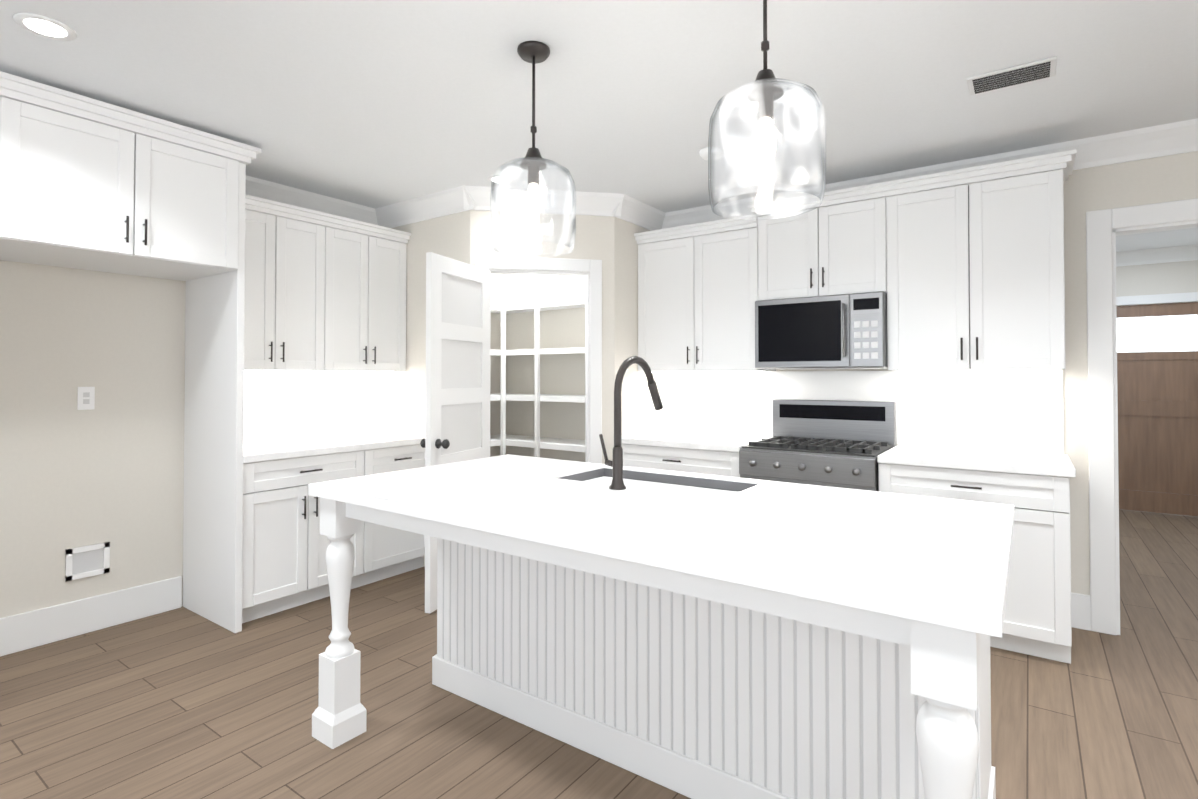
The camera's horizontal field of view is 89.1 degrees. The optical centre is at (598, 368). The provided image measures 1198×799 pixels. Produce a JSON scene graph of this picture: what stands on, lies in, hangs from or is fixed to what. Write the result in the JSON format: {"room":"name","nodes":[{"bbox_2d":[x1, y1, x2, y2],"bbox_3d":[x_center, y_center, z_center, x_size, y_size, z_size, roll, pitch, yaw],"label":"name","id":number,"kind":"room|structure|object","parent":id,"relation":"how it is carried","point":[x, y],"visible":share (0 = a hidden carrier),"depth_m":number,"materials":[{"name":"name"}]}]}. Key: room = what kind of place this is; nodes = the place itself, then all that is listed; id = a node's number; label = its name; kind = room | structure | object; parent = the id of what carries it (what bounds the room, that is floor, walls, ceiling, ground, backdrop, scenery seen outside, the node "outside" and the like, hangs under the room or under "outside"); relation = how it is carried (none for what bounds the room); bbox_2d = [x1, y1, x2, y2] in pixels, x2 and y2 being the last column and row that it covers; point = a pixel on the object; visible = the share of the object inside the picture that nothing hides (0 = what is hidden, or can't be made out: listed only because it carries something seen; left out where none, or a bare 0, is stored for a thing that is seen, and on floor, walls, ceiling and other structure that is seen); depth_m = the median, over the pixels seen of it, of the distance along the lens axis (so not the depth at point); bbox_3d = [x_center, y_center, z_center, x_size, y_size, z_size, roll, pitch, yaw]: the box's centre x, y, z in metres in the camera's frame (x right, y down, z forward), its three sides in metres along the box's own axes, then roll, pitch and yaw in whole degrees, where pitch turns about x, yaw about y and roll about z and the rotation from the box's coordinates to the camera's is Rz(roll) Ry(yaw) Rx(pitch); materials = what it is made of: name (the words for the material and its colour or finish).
{"room":"kitchen","nodes":[
{"label":"kitchen","id":0,"kind":"room"},
{"bbox_2d":[0,260,502,617],"bbox_3d":[-2.924,0.085,2.933,0.120,2.570,7.070,-1,-1,35],"label":"wall","id":1,"kind":"structure","parent":0,"point":[109,467],"depth_m":3.19,"materials":[{"name":"paint"}]},
{"bbox_2d":[77,387,94,409],"bbox_3d":[-2.675,0.153,3.173,0.008,0.120,0.070,-1,-1,35],"label":"outlet","id":2,"kind":"object","parent":1,"relation":"attached to","point":[86,398],"visible":1,"depth_m":3.17,"materials":[{"name":"white plastic"}]},
{"bbox_2d":[65,542,109,580],"bbox_3d":[-2.665,1.004,3.172,0.012,0.160,0.180,-1,-1,35],"label":"outlet box","id":3,"kind":"object","parent":1,"relation":"attached to","point":[87,561],"visible":1,"depth_m":3.17,"materials":[{"name":"white plastic"}]},
{"bbox_2d":[0,576,181,656],"bbox_3d":[-2.674,1.283,3.153,0.015,0.180,0.895,-1,-1,35],"label":"baseboard","id":4,"kind":"structure","parent":1,"relation":"attached to","point":[33,628],"depth_m":3.16,"materials":[{"name":"white wood"}]},
{"bbox_2d":[0,71,260,280],"bbox_3d":[-2.377,-0.844,2.998,0.703,0.650,1.041,-1,-1,35],"label":"upper cabinet","id":5,"kind":"object","parent":1,"relation":"attached to","point":[87,183],"visible":1,"depth_m":2.76,"materials":[{"name":"white wood"}]},
{"bbox_2d":[244,202,335,372],"bbox_3d":[-2.058,-0.465,3.767,0.340,0.954,0.687,-1,-1,35],"label":"upper cabinet","id":6,"kind":"object","parent":1,"relation":"attached to","point":[325,292],"depth_m":3.72,"materials":[{"name":"white wood"}]},
{"bbox_2d":[336,222,407,372],"bbox_3d":[-1.732,-0.459,4.228,0.340,0.954,0.687,-1,-1,35],"label":"upper cabinet","id":7,"kind":"object","parent":1,"relation":"attached to","point":[371,265],"depth_m":4.17,"materials":[{"name":"white wood"}]},
{"bbox_2d":[245,118,1197,266],"bbox_3d":[1.121,-1.143,2.376,7.150,0.130,10.800,-1,-1,35],"label":"crown molding","id":8,"kind":"structure","parent":1,"relation":"attached to","point":[1175,138],"depth_m":4.05,"materials":[{"name":"white wood"}]},
{"bbox_2d":[379,210,469,566],"bbox_3d":[-1.234,0.105,4.353,1.000,2.570,0.100,-1,-1,35],"label":"wall","id":9,"kind":"structure","parent":0,"point":[402,402],"depth_m":4.35,"materials":[{"name":"paint"}]},
{"bbox_2d":[470,210,614,463],"bbox_3d":[-0.382,0.102,4.156,0.976,2.570,0.100,0,-1,-10],"label":"wall","id":10,"kind":"structure","parent":0,"point":[594,237],"depth_m":4.17,"materials":[{"name":"paint"}]},
{"bbox_2d":[420,252,490,612],"bbox_3d":[-0.825,0.359,3.706,0.258,2.024,0.637,-1,-1,35],"label":"pantry door","id":11,"kind":"structure","parent":10,"relation":"in","point":[458,312],"depth_m":3.65,"materials":[{"name":"white wood"}]},
{"bbox_2d":[475,256,601,463],"bbox_3d":[-0.408,0.319,4.138,0.850,2.135,0.120,0,-1,-10],"label":"door frame","id":12,"kind":"structure","parent":10,"relation":"attached to","point":[590,270],"depth_m":4.15,"materials":[{"name":"white wood"}]},
{"bbox_2d":[0,509,1197,798],"bbox_3d":[1.294,1.415,2.585,7.390,0.100,11.400,-1,-1,35],"label":"floor","id":13,"kind":"structure","parent":0,"point":[182,703],"depth_m":2.39,"materials":[{"name":"brown wood"}]},
{"bbox_2d":[183,163,245,632],"bbox_3d":[-2.416,0.142,2.986,0.643,2.457,0.983,-1,-1,35],"label":"panel","id":14,"kind":"object","parent":13,"relation":"on","point":[213,455],"visible":0.75,"depth_m":3.31,"materials":[{"name":"white wood"}]},
{"bbox_2d":[242,372,424,622],"bbox_3d":[-1.762,0.699,3.887,0.664,1.369,1.253,-1,-1,35],"label":"base cabinet","id":15,"kind":"object","parent":13,"relation":"on","point":[291,452],"visible":0.56,"depth_m":3.77,"materials":[{"name":"white wood"}]},
{"bbox_2d":[490,304,505,455],"bbox_3d":[-1.204,0.428,4.903,0.410,1.940,0.840,-1,-1,35],"label":"shelf","id":16,"kind":"object","parent":13,"relation":"on","point":[503,439],"depth_m":5.12,"materials":[{"name":"white wood"}]},
{"bbox_2d":[506,298,584,457],"bbox_3d":[-0.367,0.430,5.065,1.590,1.940,0.390,-1,-1,35],"label":"shelf","id":17,"kind":"object","parent":13,"relation":"on","point":[537,442],"depth_m":4.91,"materials":[{"name":"white wood"}]},
{"bbox_2d":[308,490,995,798],"bbox_3d":[0.112,0.913,2.088,2.116,0.890,1.079,-1,-1,35],"label":"kitchen island","id":18,"kind":"object","parent":13,"relation":"on","point":[697,636],"depth_m":1.88,"materials":[{"name":"wood"}]},
{"bbox_2d":[308,464,1011,637],"bbox_3d":[-0.019,0.446,1.910,2.160,0.040,0.640,-1,-1,35],"label":"island countertop","id":19,"kind":"structure","parent":18,"relation":"on","point":[958,573],"depth_m":1.55,"materials":[{"name":"white stone"}]},
{"bbox_2d":[448,454,1013,533],"bbox_3d":[0.290,0.452,2.346,2.160,0.040,0.430,-1,-1,35],"label":"island countertop","id":20,"kind":"structure","parent":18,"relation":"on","point":[949,512],"depth_m":1.99,"materials":[{"name":"white stone"}]},
{"bbox_2d":[599,356,662,489],"bbox_3d":[0.129,0.191,2.314,0.112,0.480,0.344,-1,-1,35],"label":"faucet","id":21,"kind":"object","parent":20,"relation":"on","point":[616,465],"visible":1,"depth_m":2.18,"materials":[{"name":"brown metal"}]},
{"bbox_2d":[560,466,755,497],"bbox_3d":[0.214,0.560,2.350,0.744,0.248,0.374,-1,-1,35],"label":"sink","id":22,"kind":"object","parent":20,"relation":"in","point":[682,483],"depth_m":2.47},
{"bbox_2d":[622,431,772,477],"bbox_3d":[0.655,0.929,4.165,0.905,0.916,0.664,-1,-1,35],"label":"base cabinet","id":23,"kind":"object","parent":13,"relation":"on","point":[707,453],"visible":0.25,"depth_m":3.94,"materials":[{"name":"white wood"}]},
{"bbox_2d":[739,399,896,491],"bbox_3d":[1.312,0.790,3.649,0.752,1.180,0.716,-1,-1,35],"label":"range","id":24,"kind":"object","parent":13,"relation":"on","point":[838,443],"visible":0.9,"depth_m":3.62,"materials":[{"name":"silver metal"}]},
{"bbox_2d":[877,445,1075,663],"bbox_3d":[1.988,0.916,3.224,0.827,0.916,0.664,-1,-1,35],"label":"base cabinet","id":25,"kind":"object","parent":13,"relation":"on","point":[1033,488],"visible":0.5,"depth_m":2.87,"materials":[{"name":"white wood"}]},
{"bbox_2d":[0,0,1197,251],"bbox_3d":[1.294,-1.254,2.622,7.390,0.100,11.400,-1,-1,35],"label":"ceiling","id":26,"kind":"structure","parent":0,"point":[374,102],"depth_m":2.54,"materials":[{"name":"paint"}]},
{"bbox_2d":[13,12,76,40],"bbox_3d":[-1.958,-1.208,2.152,0.170,0.005,0.170,-1,-1,35],"label":"recessed light","id":27,"kind":"object","parent":26,"relation":"in","point":[45,26],"visible":1,"depth_m":2.15,"materials":[{"name":"white plastic"}]},
{"bbox_2d":[487,175,513,183],"bbox_3d":[-0.614,-1.184,3.811,0.170,0.005,0.170,-1,-1,35],"label":"recessed light","id":28,"kind":"object","parent":26,"relation":"in","point":[489,178],"visible":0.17,"depth_m":3.80,"materials":[{"name":"white"}]},
{"bbox_2d":[490,41,575,256],"bbox_3d":[-0.247,-0.829,2.297,0.320,0.760,0.320,-1,-1,35],"label":"pendant light","id":29,"kind":"object","parent":26,"relation":"hanging from","point":[533,162],"visible":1,"depth_m":2.28,"materials":[{"name":"clear glass"}]},
{"bbox_2d":[700,147,722,159],"bbox_3d":[0.616,-1.177,3.333,0.130,0.034,0.128,-1,-1,35],"label":"smoke detector","id":30,"kind":"object","parent":26,"relation":"attached to","point":[704,152],"visible":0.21,"depth_m":3.30,"materials":[{"name":"white plastic"}]},
{"bbox_2d":[741,100,778,113],"bbox_3d":[0.734,-1.199,2.772,0.170,0.005,0.170,-1,-1,35],"label":"recessed light","id":31,"kind":"object","parent":26,"relation":"in","point":[755,111],"depth_m":2.78,"materials":[{"name":"white"}]},
{"bbox_2d":[708,0,825,219],"bbox_3d":[0.470,-0.837,1.717,0.320,0.760,0.320,-1,-1,35],"label":"pendant light","id":32,"kind":"object","parent":26,"relation":"hanging from","point":[766,91],"visible":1,"depth_m":1.69,"materials":[{"name":"clear glass"}]},
{"bbox_2d":[967,56,1056,94],"bbox_3d":[1.692,-1.198,2.499,0.300,0.014,0.170,-1,-1,35],"label":"ceiling vent","id":33,"kind":"object","parent":26,"relation":"in","point":[1017,75],"visible":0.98,"depth_m":2.48,"materials":[{"name":"grey metal"}]},
{"bbox_2d":[614,217,659,435],"bbox_3d":[0.251,0.107,4.479,0.100,2.570,0.640,-1,-1,35],"label":"wall","id":34,"kind":"structure","parent":0,"point":[642,416],"depth_m":4.35,"materials":[{"name":"paint"}]},
{"bbox_2d":[503,151,1197,594],"bbox_3d":[2.050,0.095,3.673,7.150,2.570,0.120,-1,-1,35],"label":"wall","id":35,"kind":"structure","parent":0,"point":[1153,181],"depth_m":3.27,"materials":[{"name":"paint"}]},
{"bbox_2d":[635,218,775,372],"bbox_3d":[0.776,-0.458,4.300,0.969,0.954,0.340,-1,-1,35],"label":"upper cabinet","id":36,"kind":"object","parent":35,"relation":"attached to","point":[698,290],"depth_m":4.15,"materials":[{"name":"white wood"}]},
{"bbox_2d":[754,190,889,299],"bbox_3d":[1.432,-0.722,3.840,0.760,0.570,0.340,-1,-1,35],"label":"upper cabinet","id":37,"kind":"object","parent":35,"relation":"attached to","point":[839,246],"depth_m":3.66,"materials":[{"name":"white wood"}]},
{"bbox_2d":[755,291,887,369],"bbox_3d":[1.396,-0.216,3.782,0.754,0.434,0.454,-1,-1,35],"label":"microwave","id":38,"kind":"object","parent":37,"relation":"attached to","point":[844,331],"visible":0.98,"depth_m":3.60,"materials":[{"name":"silver metal"}]},
{"bbox_2d":[660,370,1063,453],"bbox_3d":[1.486,0.242,3.989,2.478,0.452,0.012,-1,-1,35],"label":"tile backsplash","id":39,"kind":"structure","parent":35,"relation":"attached to","point":[939,409],"depth_m":3.69,"materials":[{"name":"white tile"}]},
{"bbox_2d":[887,158,1065,371],"bbox_3d":[2.048,-0.503,3.402,0.871,1.019,0.340,-1,-1,35],"label":"upper cabinet","id":40,"kind":"object","parent":35,"relation":"attached to","point":[963,269],"depth_m":3.22,"materials":[{"name":"white wood"}]},
{"bbox_2d":[1086,198,1197,634],"bbox_3d":[3.128,0.267,2.909,1.240,2.205,0.160,-1,-1,35],"label":"door frame","id":41,"kind":"structure","parent":35,"relation":"attached to","point":[1103,230],"depth_m":3.16,"materials":[{"name":"white wood"}]},
{"bbox_2d":[1116,260,1197,305],"bbox_3d":[5.358,0.129,6.050,1.610,2.570,0.120,-1,-1,35],"label":"wall","id":42,"kind":"structure","parent":0,"point":[1161,278],"depth_m":5.93,"materials":[{"name":"paint"}]},
{"bbox_2d":[1116,302,1197,516],"bbox_3d":[5.451,0.385,5.944,0.812,2.038,0.080,-1,-1,35],"label":"end door","id":43,"kind":"structure","parent":42,"relation":"in","point":[1157,370],"depth_m":5.94,"materials":[{"name":"brown wood"}]},
{"bbox_2d":[1116,292,1197,304],"bbox_3d":[5.428,0.344,5.912,0.990,2.135,0.020,-1,-1,35],"label":"door frame","id":44,"kind":"structure","parent":42,"relation":"attached to","point":[1159,298],"depth_m":5.91,"materials":[{"name":"white wood"}]}
]}

